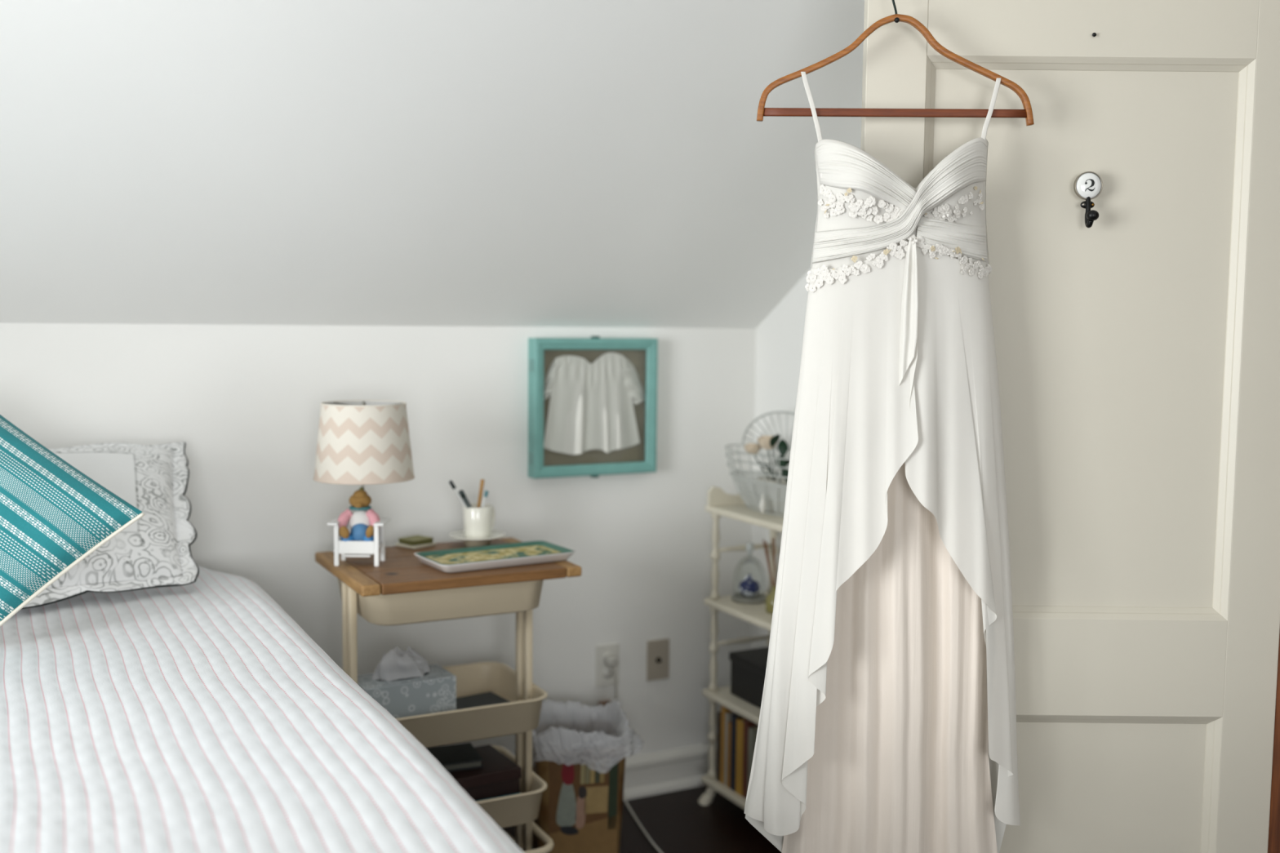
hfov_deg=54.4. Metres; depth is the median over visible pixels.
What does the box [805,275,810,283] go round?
flower
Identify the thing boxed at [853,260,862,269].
flower
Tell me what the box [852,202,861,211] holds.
flower
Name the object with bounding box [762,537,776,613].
reed diffuser
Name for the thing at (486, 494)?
pen
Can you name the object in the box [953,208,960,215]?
flower
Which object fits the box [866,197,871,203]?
flower
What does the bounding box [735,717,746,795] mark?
book
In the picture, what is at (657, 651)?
cable plate
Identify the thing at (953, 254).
flower
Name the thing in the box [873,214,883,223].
flower
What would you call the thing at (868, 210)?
flower
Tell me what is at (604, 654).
socket
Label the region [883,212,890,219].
flower
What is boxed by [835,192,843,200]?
flower
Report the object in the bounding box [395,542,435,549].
dish
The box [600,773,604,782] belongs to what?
book
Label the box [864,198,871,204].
flower
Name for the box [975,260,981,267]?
flower
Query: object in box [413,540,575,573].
tray
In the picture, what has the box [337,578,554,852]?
rolling cart
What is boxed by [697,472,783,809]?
shelf
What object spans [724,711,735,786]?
book
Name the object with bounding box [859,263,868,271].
flower
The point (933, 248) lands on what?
flower
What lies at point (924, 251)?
flower
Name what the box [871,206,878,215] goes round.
flower
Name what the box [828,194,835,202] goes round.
flower
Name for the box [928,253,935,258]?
flower
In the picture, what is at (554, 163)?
ceiling
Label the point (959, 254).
flower
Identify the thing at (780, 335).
wall
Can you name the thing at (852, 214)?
flower
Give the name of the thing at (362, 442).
table lamp
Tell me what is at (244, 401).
wall
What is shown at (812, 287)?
flower
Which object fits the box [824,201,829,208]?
flower
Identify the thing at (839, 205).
flower
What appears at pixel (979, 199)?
flower
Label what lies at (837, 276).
flower
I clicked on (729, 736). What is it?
book
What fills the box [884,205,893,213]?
flower
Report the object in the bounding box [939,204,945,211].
flower
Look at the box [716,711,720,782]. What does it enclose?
book
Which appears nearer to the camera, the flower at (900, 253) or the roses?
the flower at (900, 253)
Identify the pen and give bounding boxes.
[448,480,466,506]
[458,489,471,508]
[480,490,488,507]
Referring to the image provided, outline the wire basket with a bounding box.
[724,411,794,516]
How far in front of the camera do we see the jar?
3.36 m
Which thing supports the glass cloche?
on the shelf
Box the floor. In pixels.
[500,785,781,852]
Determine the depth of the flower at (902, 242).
1.95 m
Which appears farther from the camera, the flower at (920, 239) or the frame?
the frame
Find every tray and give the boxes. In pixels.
[337,578,543,626]
[395,662,547,747]
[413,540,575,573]
[475,745,546,828]
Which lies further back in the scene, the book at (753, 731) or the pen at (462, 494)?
the book at (753, 731)
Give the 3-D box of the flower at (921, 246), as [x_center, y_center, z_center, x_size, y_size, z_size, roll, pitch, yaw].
[0.442,-0.285,1.954,0.011,0.011,0.001,11,3,-9]
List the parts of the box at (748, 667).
lid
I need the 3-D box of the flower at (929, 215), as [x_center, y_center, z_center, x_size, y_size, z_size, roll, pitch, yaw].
[0.459,-0.328,1.955,0.013,0.013,0.002,-17,8,-11]
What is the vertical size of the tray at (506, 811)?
0.079 m
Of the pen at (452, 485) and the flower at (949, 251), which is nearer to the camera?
the flower at (949, 251)
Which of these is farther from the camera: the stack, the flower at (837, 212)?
the stack
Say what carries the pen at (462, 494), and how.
in the mug
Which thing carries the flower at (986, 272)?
on the dress at (887, 721)
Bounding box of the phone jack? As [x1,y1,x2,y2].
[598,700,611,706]
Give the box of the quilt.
[0,566,523,852]
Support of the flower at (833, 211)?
on the dress at (887, 721)
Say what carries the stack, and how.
on the dish at (400, 544)
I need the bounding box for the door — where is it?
[860,0,1279,852]
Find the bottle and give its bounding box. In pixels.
[765,585,775,613]
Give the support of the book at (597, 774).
on the wastebasket
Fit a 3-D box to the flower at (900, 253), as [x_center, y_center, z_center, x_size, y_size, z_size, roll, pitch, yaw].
[0.409,-0.271,1.954,0.015,0.016,0.002,21,5,-1]
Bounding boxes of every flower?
[804,283,809,291]
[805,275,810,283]
[808,284,816,292]
[809,274,816,282]
[814,278,822,288]
[815,267,821,275]
[817,199,823,205]
[818,272,826,280]
[819,186,826,194]
[819,264,828,273]
[823,212,829,217]
[823,272,831,280]
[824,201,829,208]
[825,189,832,197]
[826,200,836,208]
[826,275,833,284]
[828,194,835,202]
[829,208,836,216]
[833,272,839,279]
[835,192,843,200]
[835,200,844,210]
[835,208,844,214]
[836,270,845,276]
[838,275,846,284]
[841,264,848,271]
[843,193,851,202]
[843,268,850,275]
[848,210,857,217]
[849,202,855,207]
[850,255,857,262]
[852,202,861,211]
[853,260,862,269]
[855,199,862,207]
[857,210,866,214]
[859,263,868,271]
[861,200,868,209]
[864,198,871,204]
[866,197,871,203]
[866,207,872,214]
[866,214,872,221]
[866,255,872,261]
[867,195,875,207]
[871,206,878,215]
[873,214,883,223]
[875,258,884,268]
[877,200,885,208]
[879,251,887,259]
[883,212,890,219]
[883,248,888,254]
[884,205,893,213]
[887,247,896,256]
[888,242,897,250]
[893,206,899,213]
[895,248,905,259]
[896,245,902,250]
[899,240,905,246]
[906,234,916,239]
[916,235,924,244]
[917,242,924,248]
[921,248,928,254]
[927,213,934,218]
[928,245,936,253]
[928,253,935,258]
[930,245,935,251]
[935,243,942,252]
[938,213,945,220]
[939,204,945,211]
[939,245,946,254]
[942,203,949,211]
[945,208,951,214]
[946,248,951,255]
[950,248,955,257]
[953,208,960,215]
[955,246,960,253]
[955,249,962,257]
[960,266,966,274]
[961,255,968,263]
[964,194,968,203]
[968,191,973,199]
[968,267,974,276]
[972,263,977,270]
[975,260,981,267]
[976,196,982,204]
[977,270,983,279]
[978,265,985,272]
[979,203,984,210]
[984,268,989,275]
[986,265,991,272]
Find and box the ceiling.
[0,0,864,328]
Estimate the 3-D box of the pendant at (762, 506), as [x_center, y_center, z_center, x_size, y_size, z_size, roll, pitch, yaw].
[0.315,0.198,3.189,0.018,0.054,0.018,-2,5,-27]
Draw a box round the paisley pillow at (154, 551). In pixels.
[22,442,199,608]
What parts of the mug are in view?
handle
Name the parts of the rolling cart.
post, post, post, post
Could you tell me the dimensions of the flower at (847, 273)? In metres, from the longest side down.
0.013 x 0.012 x 0.002 m
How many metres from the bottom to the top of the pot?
0.078 m
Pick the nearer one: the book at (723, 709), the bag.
the bag
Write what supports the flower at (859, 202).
on the dress at (887, 721)
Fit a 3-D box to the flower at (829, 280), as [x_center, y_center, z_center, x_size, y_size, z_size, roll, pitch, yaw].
[0.300,-0.232,1.972,0.014,0.013,0.002,-44,-17,25]
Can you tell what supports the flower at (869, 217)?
on the dress at (887, 721)
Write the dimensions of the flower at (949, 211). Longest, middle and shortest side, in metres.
0.012 x 0.011 x 0.002 m
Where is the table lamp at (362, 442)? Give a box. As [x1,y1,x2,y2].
[312,400,414,566]
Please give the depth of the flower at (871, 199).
1.94 m
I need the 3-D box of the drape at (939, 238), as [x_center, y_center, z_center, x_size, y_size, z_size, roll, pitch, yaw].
[0.500,-0.298,1.976,0.138,0.069,0.025,-1,5,-23]
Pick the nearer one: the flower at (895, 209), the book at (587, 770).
the flower at (895, 209)
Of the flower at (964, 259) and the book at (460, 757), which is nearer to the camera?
the flower at (964, 259)
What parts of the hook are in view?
plate, arm, knob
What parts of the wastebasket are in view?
painted panel, painted doorway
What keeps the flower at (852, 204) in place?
on the dress at (887, 721)
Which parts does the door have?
moulding, panel, moulding, rail, panel, moulding, moulding, rail, moulding, moulding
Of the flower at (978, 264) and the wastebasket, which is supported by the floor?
the wastebasket
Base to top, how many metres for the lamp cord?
0.415 m
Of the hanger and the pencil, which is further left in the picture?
the pencil
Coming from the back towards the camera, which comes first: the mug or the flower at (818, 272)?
the mug
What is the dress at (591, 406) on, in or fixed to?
in the frame
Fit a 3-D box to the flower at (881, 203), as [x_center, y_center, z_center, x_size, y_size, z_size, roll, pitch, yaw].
[0.377,-0.348,1.942,0.013,0.013,0.002,-31,0,9]
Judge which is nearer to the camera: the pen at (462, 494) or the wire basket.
the pen at (462, 494)
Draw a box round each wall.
[0,323,755,757]
[750,268,810,648]
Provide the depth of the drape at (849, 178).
1.94 m
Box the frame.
[528,336,657,478]
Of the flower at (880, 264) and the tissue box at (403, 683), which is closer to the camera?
the flower at (880, 264)
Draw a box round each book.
[426,742,483,772]
[456,691,510,710]
[474,792,520,801]
[580,764,585,784]
[585,764,590,783]
[590,769,595,783]
[595,770,599,782]
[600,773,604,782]
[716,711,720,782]
[720,705,733,784]
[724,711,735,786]
[726,721,731,788]
[730,713,743,791]
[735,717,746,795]
[742,719,758,798]
[747,725,758,786]
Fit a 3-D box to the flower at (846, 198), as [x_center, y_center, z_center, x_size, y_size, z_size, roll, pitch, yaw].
[0.325,-0.358,1.944,0.013,0.014,0.002,-44,-12,19]
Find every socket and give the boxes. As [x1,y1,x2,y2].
[602,652,612,663]
[602,666,613,678]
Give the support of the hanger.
hanging from the door
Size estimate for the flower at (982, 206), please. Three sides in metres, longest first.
0.013 x 0.013 x 0.002 m
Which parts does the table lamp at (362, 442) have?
armrest, leg, leg, trouser leg, lamp shade, trouser leg, leg, armrest, leg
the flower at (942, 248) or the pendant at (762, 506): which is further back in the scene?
the pendant at (762, 506)
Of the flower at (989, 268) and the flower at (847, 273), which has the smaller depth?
the flower at (847, 273)
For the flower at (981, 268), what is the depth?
1.98 m
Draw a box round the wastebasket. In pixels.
[532,748,626,852]
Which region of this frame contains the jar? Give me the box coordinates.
[738,573,759,596]
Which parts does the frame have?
rail, rail, rail, rail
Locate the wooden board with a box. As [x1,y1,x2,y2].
[315,537,582,596]
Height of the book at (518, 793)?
0.055 m
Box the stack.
[398,534,433,546]
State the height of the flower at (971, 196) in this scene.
0.012 m
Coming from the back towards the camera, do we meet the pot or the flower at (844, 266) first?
the pot
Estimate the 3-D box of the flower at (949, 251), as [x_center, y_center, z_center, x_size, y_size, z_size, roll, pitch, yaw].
[0.488,-0.275,1.961,0.012,0.011,0.002,-44,18,-12]
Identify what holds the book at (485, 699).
in the rolling cart
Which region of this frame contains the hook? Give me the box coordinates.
[1073,171,1102,227]
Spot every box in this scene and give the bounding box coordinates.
[357,646,456,718]
[448,744,521,800]
[728,647,768,708]
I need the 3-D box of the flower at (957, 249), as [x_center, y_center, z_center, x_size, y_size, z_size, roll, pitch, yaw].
[0.501,-0.278,1.961,0.011,0.011,0.001,43,-12,-21]
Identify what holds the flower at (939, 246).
on the dress at (887, 721)
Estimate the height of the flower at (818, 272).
0.012 m
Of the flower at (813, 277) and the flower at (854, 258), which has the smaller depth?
the flower at (854, 258)
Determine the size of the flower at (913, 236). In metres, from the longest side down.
0.017 x 0.016 x 0.002 m
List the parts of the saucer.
dish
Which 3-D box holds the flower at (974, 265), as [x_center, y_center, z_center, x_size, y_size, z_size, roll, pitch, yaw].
[0.532,-0.254,1.976,0.012,0.010,0.001,4,2,-31]
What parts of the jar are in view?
lid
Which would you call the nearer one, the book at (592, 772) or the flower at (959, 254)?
the flower at (959, 254)
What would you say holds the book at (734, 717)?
on the shelf
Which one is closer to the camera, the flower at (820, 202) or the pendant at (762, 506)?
the flower at (820, 202)
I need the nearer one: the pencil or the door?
the door
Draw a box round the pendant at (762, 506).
[759,493,766,513]
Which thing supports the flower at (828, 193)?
on the dress at (887, 721)
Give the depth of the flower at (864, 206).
1.94 m
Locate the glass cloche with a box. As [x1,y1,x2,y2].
[731,542,765,604]
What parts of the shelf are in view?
turned post, turned post, turned post, rail, rail, turned post, turned post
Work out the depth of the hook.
2.04 m
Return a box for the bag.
[512,699,643,773]
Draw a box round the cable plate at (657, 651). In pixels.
[646,638,669,680]
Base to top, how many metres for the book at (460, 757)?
0.018 m
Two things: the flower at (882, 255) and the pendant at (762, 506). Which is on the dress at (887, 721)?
the flower at (882, 255)
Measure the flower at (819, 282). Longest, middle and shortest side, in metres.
0.017 x 0.015 x 0.002 m
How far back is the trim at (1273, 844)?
2.13 m
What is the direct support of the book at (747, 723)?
on the shelf
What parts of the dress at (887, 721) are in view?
ruffled skirt panel, twisted sash, ruffled skirt panel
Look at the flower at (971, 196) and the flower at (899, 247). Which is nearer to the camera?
the flower at (899, 247)
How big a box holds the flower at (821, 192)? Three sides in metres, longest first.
0.014 x 0.014 x 0.002 m
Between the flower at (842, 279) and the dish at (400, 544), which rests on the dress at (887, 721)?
the flower at (842, 279)
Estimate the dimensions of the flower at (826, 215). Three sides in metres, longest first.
0.012 x 0.011 x 0.001 m
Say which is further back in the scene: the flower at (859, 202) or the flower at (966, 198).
the flower at (966, 198)
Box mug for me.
[462,503,495,538]
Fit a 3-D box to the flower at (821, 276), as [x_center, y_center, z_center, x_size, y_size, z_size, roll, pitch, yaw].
[0.291,-0.238,1.978,0.014,0.013,0.002,-27,-11,31]
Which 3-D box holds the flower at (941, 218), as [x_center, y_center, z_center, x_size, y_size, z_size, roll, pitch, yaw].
[0.475,-0.329,1.956,0.012,0.013,0.002,-38,14,-11]
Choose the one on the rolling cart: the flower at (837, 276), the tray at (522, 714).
the tray at (522, 714)
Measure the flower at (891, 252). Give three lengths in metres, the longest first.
0.016 x 0.014 x 0.002 m
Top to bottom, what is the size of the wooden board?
0.023 m
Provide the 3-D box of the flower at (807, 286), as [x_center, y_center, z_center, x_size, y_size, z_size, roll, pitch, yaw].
[0.270,-0.224,2.003,0.013,0.013,0.002,4,6,38]
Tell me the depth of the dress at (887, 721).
2.01 m
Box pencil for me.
[476,479,484,507]
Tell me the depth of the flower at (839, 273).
1.97 m
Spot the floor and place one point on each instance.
(675, 821)
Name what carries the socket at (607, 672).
attached to the wall outlet at (604, 674)
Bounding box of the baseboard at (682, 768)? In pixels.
[622,742,716,800]
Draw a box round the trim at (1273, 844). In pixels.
[1267,631,1279,852]
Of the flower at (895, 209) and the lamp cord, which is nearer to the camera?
the flower at (895, 209)
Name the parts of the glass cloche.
glass knob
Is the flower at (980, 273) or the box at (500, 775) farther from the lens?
the box at (500, 775)
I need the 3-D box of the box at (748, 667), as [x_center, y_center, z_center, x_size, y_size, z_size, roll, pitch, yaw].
[0.385,0.679,3.287,0.166,0.115,0.308,-2,5,-27]
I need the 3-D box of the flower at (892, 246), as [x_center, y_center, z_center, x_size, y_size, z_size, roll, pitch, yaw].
[0.398,-0.282,1.953,0.013,0.013,0.002,1,5,3]
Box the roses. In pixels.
[744,434,789,484]
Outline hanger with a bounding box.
[756,0,1034,125]
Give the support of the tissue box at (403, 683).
in the rolling cart
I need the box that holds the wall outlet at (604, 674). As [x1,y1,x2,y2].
[595,643,619,687]
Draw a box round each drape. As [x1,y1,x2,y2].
[815,138,916,210]
[916,216,987,262]
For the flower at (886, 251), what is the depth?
1.95 m
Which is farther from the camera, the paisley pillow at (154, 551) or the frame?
the frame
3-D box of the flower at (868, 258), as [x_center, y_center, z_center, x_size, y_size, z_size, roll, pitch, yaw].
[0.361,-0.265,1.957,0.010,0.009,0.001,9,6,12]
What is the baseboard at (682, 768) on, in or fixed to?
attached to the wall at (244, 401)
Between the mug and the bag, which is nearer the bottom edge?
the bag
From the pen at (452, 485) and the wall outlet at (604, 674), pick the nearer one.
the pen at (452, 485)
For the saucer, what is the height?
0.028 m
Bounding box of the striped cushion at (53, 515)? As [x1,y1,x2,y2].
[0,414,144,626]
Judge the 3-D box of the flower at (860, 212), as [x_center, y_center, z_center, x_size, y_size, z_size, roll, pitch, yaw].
[0.346,-0.339,1.947,0.016,0.015,0.002,2,5,16]
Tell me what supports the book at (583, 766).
on the wastebasket
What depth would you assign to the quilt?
1.64 m
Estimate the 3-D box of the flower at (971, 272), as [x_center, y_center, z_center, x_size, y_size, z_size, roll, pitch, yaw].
[0.526,-0.245,1.973,0.013,0.014,0.002,-18,13,-27]
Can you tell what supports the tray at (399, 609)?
on the rolling cart
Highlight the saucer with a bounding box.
[448,529,506,547]
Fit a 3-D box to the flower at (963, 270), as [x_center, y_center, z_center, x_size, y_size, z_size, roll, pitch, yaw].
[0.512,-0.247,1.968,0.012,0.013,0.002,3,3,-26]
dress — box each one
[543,352,644,454]
[743,71,1020,852]
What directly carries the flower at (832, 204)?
on the dress at (887, 721)
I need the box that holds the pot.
[755,476,786,484]
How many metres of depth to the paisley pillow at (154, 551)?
2.53 m
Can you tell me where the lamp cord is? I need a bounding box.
[604,654,662,852]
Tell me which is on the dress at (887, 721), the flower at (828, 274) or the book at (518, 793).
the flower at (828, 274)
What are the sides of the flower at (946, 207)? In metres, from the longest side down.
0.013 x 0.012 x 0.002 m
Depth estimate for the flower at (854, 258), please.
1.96 m
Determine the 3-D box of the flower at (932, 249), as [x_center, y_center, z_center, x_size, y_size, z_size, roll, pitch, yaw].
[0.461,-0.278,1.956,0.014,0.014,0.002,29,-2,-14]
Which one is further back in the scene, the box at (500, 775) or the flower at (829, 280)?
the box at (500, 775)
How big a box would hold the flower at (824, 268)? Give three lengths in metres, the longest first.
0.015 x 0.015 x 0.002 m

